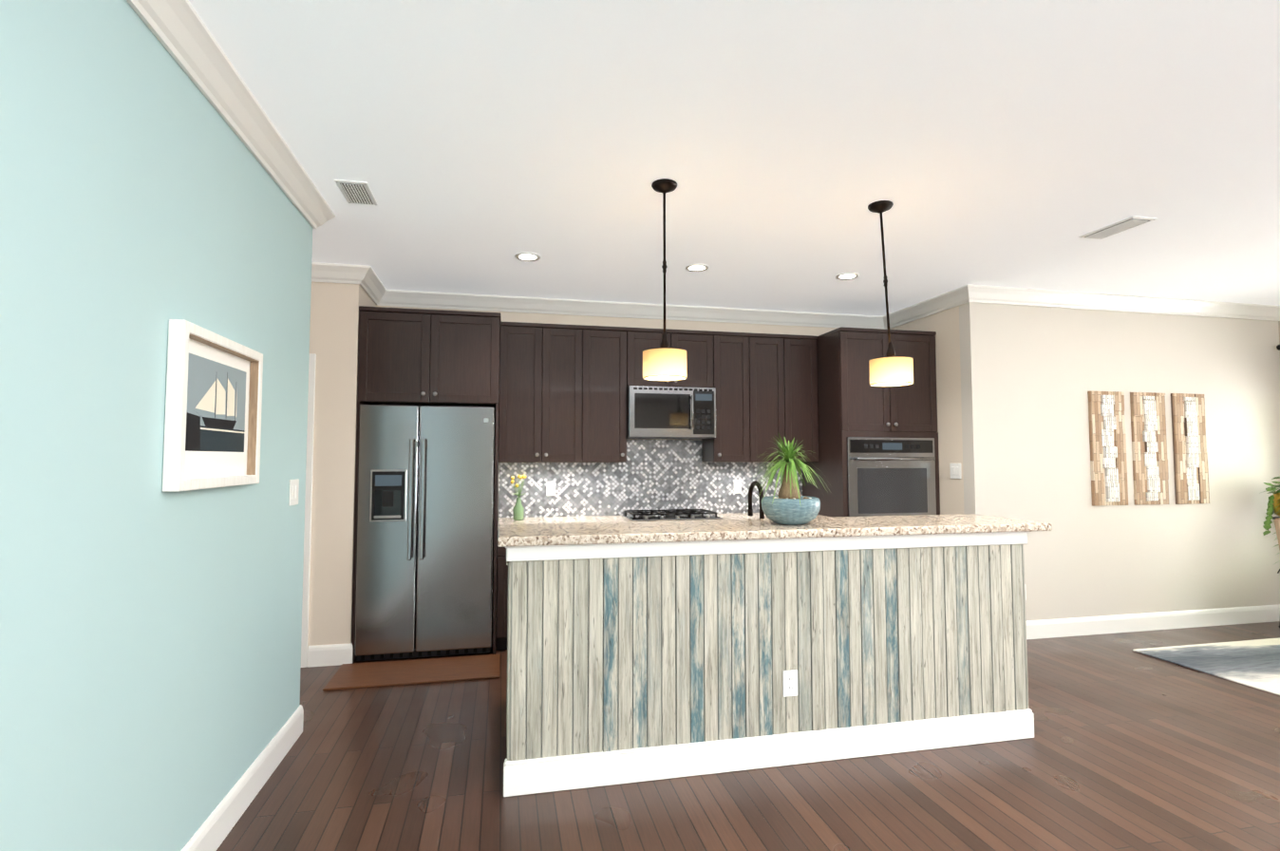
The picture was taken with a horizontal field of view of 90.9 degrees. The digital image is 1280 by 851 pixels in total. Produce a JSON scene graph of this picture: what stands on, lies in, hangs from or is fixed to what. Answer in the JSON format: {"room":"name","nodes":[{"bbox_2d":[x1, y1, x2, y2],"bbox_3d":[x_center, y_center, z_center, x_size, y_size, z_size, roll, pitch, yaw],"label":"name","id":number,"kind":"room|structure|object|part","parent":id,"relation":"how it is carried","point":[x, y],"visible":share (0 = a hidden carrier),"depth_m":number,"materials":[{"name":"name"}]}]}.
{"room":"kitchen","nodes":[
{"label":"kitchen","id":0,"kind":"room"},
{"bbox_2d":[0,0,376,850],"bbox_3d":[-1.238,0.067,0.699,0.120,2.740,8.700,1,-3,-12],"label":"wall","id":1,"kind":"structure","parent":0,"point":[150,648],"depth_m":1.73,"materials":[{"name":"paint"}]},
{"bbox_2d":[161,319,263,491],"bbox_3d":[-1.484,-0.046,2.225,0.045,0.525,0.650,1,-3,-12],"label":"picture frame","id":2,"kind":"object","parent":1,"relation":"attached to","point":[213,411],"visible":1,"depth_m":2.16,"materials":[{"name":"white wood"}]},
{"bbox_2d":[126,0,335,228],"bbox_3d":[-0.972,-1.281,0.044,0.086,0.114,6.987,1,-3,-12],"label":"crown molding","id":3,"kind":"structure","parent":1,"relation":"attached to","point":[179,30],"depth_m":2.21,"materials":[{"name":"white wood"}]},
{"bbox_2d":[180,704,303,850],"bbox_3d":[-1.005,1.324,-0.167,0.038,0.138,6.974,1,-3,-12],"label":"baseboard","id":4,"kind":"structure","parent":1,"relation":"attached to","point":[220,822],"depth_m":2.51,"materials":[{"name":"white wood"}]},
{"bbox_2d":[288,478,299,506],"bbox_3d":[-1.694,0.327,3.087,0.010,0.125,0.125,1,-3,-12],"label":"light switch","id":5,"kind":"object","parent":1,"relation":"attached to","point":[293,492],"visible":1,"depth_m":3.07,"materials":[{"name":"white plastic"}]},
{"bbox_2d":[362,276,388,305],"bbox_3d":[-1.994,-1.036,4.713,0.086,0.114,0.540,1,-3,-12],"label":"crown molding","id":6,"kind":"structure","parent":1,"relation":"attached to","point":[379,295],"depth_m":4.90,"materials":[{"name":"white wood"}]},
{"bbox_2d":[307,282,340,648],"bbox_3d":[-2.940,0.251,4.223,1.700,2.740,0.120,1,-3,-12],"label":"wall","id":7,"kind":"structure","parent":0,"point":[325,322],"depth_m":4.31,"materials":[{"name":"paint"}]},
{"bbox_2d":[301,353,316,667],"bbox_3d":[-2.765,0.558,4.142,1.095,2.120,0.078,1,-3,-12],"label":"door frame","id":8,"kind":"structure","parent":7,"relation":"attached to","point":[308,512],"depth_m":4.27,"materials":[{"name":"white wood"}]},
{"bbox_2d":[311,262,376,288],"bbox_3d":[-2.757,-1.062,4.224,1.786,0.114,0.087,1,-3,-12],"label":"crown molding","id":9,"kind":"structure","parent":7,"relation":"attached to","point":[364,275],"depth_m":4.37,"materials":[{"name":"white wood"}]},
{"bbox_2d":[376,305,837,620],"bbox_3d":[0.105,0.320,5.531,4.810,2.740,0.120,1,-3,-12],"label":"wall","id":10,"kind":"structure","parent":0,"point":[506,316],"depth_m":5.52,"materials":[{"name":"paint"}]},
{"bbox_2d":[357,305,503,410],"bbox_3d":[-1.572,-0.483,4.820,0.968,0.670,0.626,1,-3,-12],"label":"upper cabinet","id":11,"kind":"object","parent":10,"relation":"attached to","point":[419,357],"depth_m":4.52,"materials":[{"name":"brown wood"}]},
{"bbox_2d":[495,321,590,465],"bbox_3d":[-0.784,-0.252,5.134,0.710,1.100,0.326,1,-3,-12],"label":"upper cabinet","id":12,"kind":"object","parent":10,"relation":"attached to","point":[553,392],"depth_m":4.98,"materials":[{"name":"brown wood"}]},
{"bbox_2d":[545,481,555,495],"bbox_3d":[-0.742,0.526,5.253,0.075,0.120,0.008,1,-3,-12],"label":"electrical outlet","id":13,"kind":"object","parent":10,"relation":"attached to","point":[551,489],"visible":1,"depth_m":5.25,"materials":[{"name":"white plastic"}]},
{"bbox_2d":[590,325,628,462],"bbox_3d":[-0.347,-0.247,5.229,0.426,1.100,0.326,1,-3,-12],"label":"upper cabinet","id":14,"kind":"object","parent":10,"relation":"attached to","point":[609,345],"depth_m":5.09,"materials":[{"name":"brown wood"}]},
{"bbox_2d":[388,289,882,328],"bbox_3d":[0.128,-0.995,5.497,4.567,0.114,0.087,1,-3,-12],"label":"crown molding","id":15,"kind":"structure","parent":10,"relation":"attached to","point":[396,297],"depth_m":5.43,"materials":[{"name":"white wood"}]},
{"bbox_2d":[628,327,715,387],"bbox_3d":[0.222,-0.550,5.370,0.740,0.480,0.326,1,-3,-12],"label":"upper cabinet","id":16,"kind":"object","parent":10,"relation":"attached to","point":[700,346],"depth_m":5.24,"materials":[{"name":"brown wood"}]},
{"bbox_2d":[626,385,715,439],"bbox_3d":[0.237,-0.100,5.278,0.734,0.417,0.426,1,-3,-12],"label":"microwave","id":17,"kind":"object","parent":16,"relation":"attached to","point":[673,412],"visible":1,"depth_m":5.11,"materials":[{"name":"silver metal"}]},
{"bbox_2d":[701,331,757,462],"bbox_3d":[0.769,-0.234,5.473,0.380,1.100,0.326,1,-3,-12],"label":"upper cabinet","id":18,"kind":"object","parent":10,"relation":"attached to","point":[736,440],"depth_m":5.32,"materials":[{"name":"brown wood"}]},
{"bbox_2d":[734,479,741,493],"bbox_3d":[0.870,0.544,5.604,0.075,0.120,0.008,1,-3,-12],"label":"electrical outlet","id":19,"kind":"object","parent":10,"relation":"attached to","point":[737,486],"visible":1,"depth_m":5.60,"materials":[{"name":"white plastic"}]},
{"bbox_2d":[757,333,818,461],"bbox_3d":[1.176,-0.229,5.562,0.694,1.100,0.326,1,-3,-12],"label":"upper cabinet","id":20,"kind":"object","parent":10,"relation":"attached to","point":[787,364],"depth_m":5.42,"materials":[{"name":"brown wood"}]},
{"bbox_2d":[188,0,1279,316],"bbox_3d":[1.772,-1.316,1.446,10.050,0.100,9.330,1,-3,-12],"label":"ceiling","id":21,"kind":"structure","parent":0,"point":[480,144],"depth_m":2.66,"materials":[{"name":"white paint"}]},
{"bbox_2d":[334,179,377,206],"bbox_3d":[-1.426,-1.169,3.173,0.150,0.013,0.280,1,-3,-12],"label":"ceiling vent","id":22,"kind":"object","parent":21,"relation":"in","point":[352,192],"visible":1,"depth_m":3.15,"materials":[{"name":"white metal"}]},
{"bbox_2d":[514,252,540,261],"bbox_3d":[-0.746,-1.118,4.180,0.168,0.008,0.168,1,-3,-12],"label":"recessed light","id":23,"kind":"object","parent":21,"relation":"in","point":[527,256],"visible":1,"depth_m":4.18,"materials":[{"name":"white"}]},
{"bbox_2d":[642,178,686,381],"bbox_3d":[0.119,-0.702,3.056,0.214,0.957,0.214,1,-3,-12],"label":"pendant light","id":24,"kind":"object","parent":21,"relation":"hanging from","point":[664,362],"visible":1,"depth_m":2.98,"materials":[{"name":"beige glass"}]},
{"bbox_2d":[684,263,709,271],"bbox_3d":[0.400,-1.106,4.420,0.168,0.008,0.168,1,-3,-12],"label":"recessed light","id":25,"kind":"object","parent":21,"relation":"in","point":[696,267],"visible":0.98,"depth_m":4.41,"materials":[{"name":"white"}]},
{"bbox_2d":[835,272,859,280],"bbox_3d":[1.522,-1.095,4.623,0.168,0.008,0.168,1,-3,-12],"label":"recessed light","id":26,"kind":"object","parent":21,"relation":"in","point":[846,275],"visible":1,"depth_m":4.61,"materials":[{"name":"white"}]},
{"bbox_2d":[867,200,913,387],"bbox_3d":[1.309,-0.689,3.303,0.214,0.957,0.214,1,-3,-12],"label":"pendant light","id":27,"kind":"object","parent":21,"relation":"hanging from","point":[890,369],"visible":1,"depth_m":3.24,"materials":[{"name":"beige glass"}]},
{"bbox_2d":[1078,215,1157,239],"bbox_3d":[2.767,-1.143,3.658,0.170,0.013,0.340,1,-3,-12],"label":"ceiling vent","id":28,"kind":"object","parent":21,"relation":"in","point":[1120,226],"visible":1,"depth_m":3.63,"materials":[{"name":"white metal"}]},
{"bbox_2d":[216,621,1279,850],"bbox_3d":[1.772,1.520,1.297,10.050,0.100,9.330,1,-3,-12],"label":"floor","id":29,"kind":"structure","parent":0,"point":[1126,748],"depth_m":2.70,"materials":[{"name":"brown wood"}]},
{"bbox_2d":[322,654,500,690],"bbox_3d":[-1.452,1.611,4.133,1.040,0.013,0.470,1,-3,-12],"label":"kitchen mat","id":30,"kind":"object","parent":29,"relation":"on","point":[372,674],"visible":0.9,"depth_m":4.09,"materials":[{"name":"brown fabric"}]},
{"bbox_2d":[354,404,495,660],"bbox_3d":[-1.562,0.759,4.704,0.910,1.774,0.678,1,-3,-12],"label":"refrigerator","id":31,"kind":"object","parent":29,"relation":"on","point":[424,575],"visible":1,"depth_m":4.43,"materials":[{"name":"silver metal"}]},
{"bbox_2d":[496,530,508,650],"bbox_3d":[-0.630,1.223,4.952,0.962,0.875,0.597,1,-3,-12],"label":"base cabinet","id":32,"kind":"object","parent":29,"relation":"on","point":[502,569],"depth_m":4.57,"materials":[{"name":"brown wood"}]},
{"bbox_2d":[497,511,828,530],"bbox_3d":[0.225,0.776,5.147,2.706,0.040,0.627,1,-3,-12],"label":"countertop","id":33,"kind":"structure","parent":32,"relation":"on","point":[502,519],"depth_m":5.13,"materials":[{"name":"beige stone"}]},
{"bbox_2d":[509,474,526,520],"bbox_3d":[-0.955,0.565,4.965,0.144,0.360,0.130,1,-3,-12],"label":"vase","id":34,"kind":"object","parent":33,"relation":"on","point":[518,511],"visible":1,"depth_m":4.94,"materials":[{"name":"green glass"}]},
{"bbox_2d":[621,508,722,521],"bbox_3d":[0.255,0.729,5.153,0.740,0.052,0.440,1,-3,-12],"label":"cooktop","id":35,"kind":"object","parent":33,"relation":"in","point":[673,515],"visible":1,"depth_m":5.03,"materials":[{"name":"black metal"}]},
{"bbox_2d":[503,510,1034,796],"bbox_3d":[0.588,1.065,3.452,2.615,1.035,1.127,1,-3,-12],"label":"kitchen island","id":36,"kind":"object","parent":29,"relation":"on","point":[637,651],"depth_m":2.88,"materials":[{"name":"white wood"}]},
{"bbox_2d":[497,514,1052,548],"bbox_3d":[0.689,0.546,3.146,2.730,0.110,0.540,1,-3,-12],"label":"island countertop","id":37,"kind":"structure","parent":36,"relation":"on","point":[525,536],"depth_m":2.97,"materials":[{"name":"beige stone"}]},
{"bbox_2d":[750,433,828,525],"bbox_3d":[0.750,0.264,3.156,0.406,0.451,0.385,1,-3,-12],"label":"potted plant","id":38,"kind":"object","parent":37,"relation":"on","point":[788,504],"visible":1,"depth_m":3.07,"materials":[{"name":"green plant"}]},
{"bbox_2d":[782,669,797,696],"bbox_3d":[0.694,1.189,2.904,0.072,0.116,0.009,1,-3,-12],"label":"outlet","id":39,"kind":"object","parent":36,"relation":"attached to","point":[789,683],"visible":1,"depth_m":2.90,"materials":[{"name":"white plastic"}]},
{"bbox_2d":[802,326,940,516],"bbox_3d":[1.993,0.453,5.495,0.887,2.470,0.737,1,-3,-12],"label":"tall cabinet","id":40,"kind":"object","parent":29,"relation":"on","point":[852,402],"visible":0.35,"depth_m":5.22,"materials":[{"name":"brown wood"}]},
{"bbox_2d":[846,436,936,516],"bbox_3d":[2.072,0.471,5.132,0.801,0.747,0.098,1,-3,-12],"label":"wall oven","id":41,"kind":"object","parent":40,"relation":"in","point":[891,476],"visible":0.83,"depth_m":5.14,"materials":[{"name":"silver metal"}]},
{"bbox_2d":[1132,637,1279,695],"bbox_3d":[4.614,1.589,3.704,1.630,0.012,2.160,1,-3,-12],"label":"rug","id":42,"kind":"object","parent":29,"relation":"on","point":[1255,664],"visible":1,"depth_m":4.35,"materials":[{"name":"grey fabric"}]},
{"bbox_2d":[1274,518,1279,549],"bbox_3d":[4.712,1.124,4.180,0.458,0.967,0.515,0,-3,1],"label":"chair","id":43,"kind":"object","parent":42,"relation":"on","point":[1277,524],"visible":1,"depth_m":4.43,"materials":[{"name":"brown wood"}]},
{"bbox_2d":[1261,476,1279,627],"bbox_3d":[5.438,1.042,5.196,0.460,1.263,0.434,1,-3,-12],"label":"plant","id":44,"kind":"object","parent":29,"relation":"on","point":[1273,503],"visible":0.94,"depth_m":5.27,"materials":[{"name":"green plant"}]},
{"bbox_2d":[889,305,964,514],"bbox_3d":[2.518,0.317,5.475,0.120,2.740,0.960,1,-3,-12],"label":"wall","id":45,"kind":"structure","parent":0,"point":[945,325],"depth_m":5.17,"materials":[{"name":"paint"}]},
{"bbox_2d":[882,287,962,329],"bbox_3d":[2.434,-0.999,5.434,0.086,0.114,1.020,1,-3,-12],"label":"crown molding","id":46,"kind":"structure","parent":45,"relation":"attached to","point":[947,300],"depth_m":5.40,"materials":[{"name":"white wood"}]},
{"bbox_2d":[949,463,961,478],"bbox_3d":[2.538,0.366,5.066,0.010,0.125,0.125,1,-3,-12],"label":"light switch","id":47,"kind":"object","parent":45,"relation":"attached to","point":[955,470],"visible":1,"depth_m":5.06,"materials":[{"name":"white plastic"}]},
{"bbox_2d":[959,301,1279,621],"bbox_3d":[4.205,0.306,5.271,3.330,2.740,0.158,1,-3,-12],"label":"wall","id":48,"kind":"structure","parent":0,"point":[1031,376],"depth_m":5.18,"materials":[{"name":"beige paint"}]},
{"bbox_3d":[3.822,0.184,5.132,0.340,0.930,0.036,1,-3,-12],"label":"wood artwork","id":49,"kind":"part","parent":48,"relation":"part of"},
{"bbox_3d":[4.237,0.189,5.223,0.340,0.930,0.036,1,-3,-12],"label":"wood artwork","id":50,"kind":"part","parent":48,"relation":"part of"},
{"bbox_3d":[4.653,0.193,5.313,0.340,0.930,0.036,1,-3,-12],"label":"wood artwork","id":51,"kind":"part","parent":48,"relation":"part of"},
{"bbox_2d":[1278,320,1279,344],"bbox_3d":[6.580,0.127,1.853,0.150,2.740,7.620,1,-3,-12],"label":"wall","id":52,"kind":"structure","parent":0,"point":[1279,330],"depth_m":5.61,"materials":[{"name":"beige paint"}]},
{"bbox_2d":[958,283,1279,320],"bbox_3d":[4.064,-1.010,5.221,3.179,0.114,0.087,1,-3,-12],"label":"crown molding","id":53,"kind":"structure","parent":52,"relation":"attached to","point":[977,293],"depth_m":5.18,"materials":[{"name":"white wood"}]},
{"bbox_2d":[1026,603,1279,639],"bbox_3d":[4.119,1.602,5.134,3.164,0.138,0.014,1,-3,-12],"label":"baseboard","id":54,"kind":"structure","parent":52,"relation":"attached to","point":[1192,618],"depth_m":5.14,"materials":[{"name":"white wood"}]}
]}

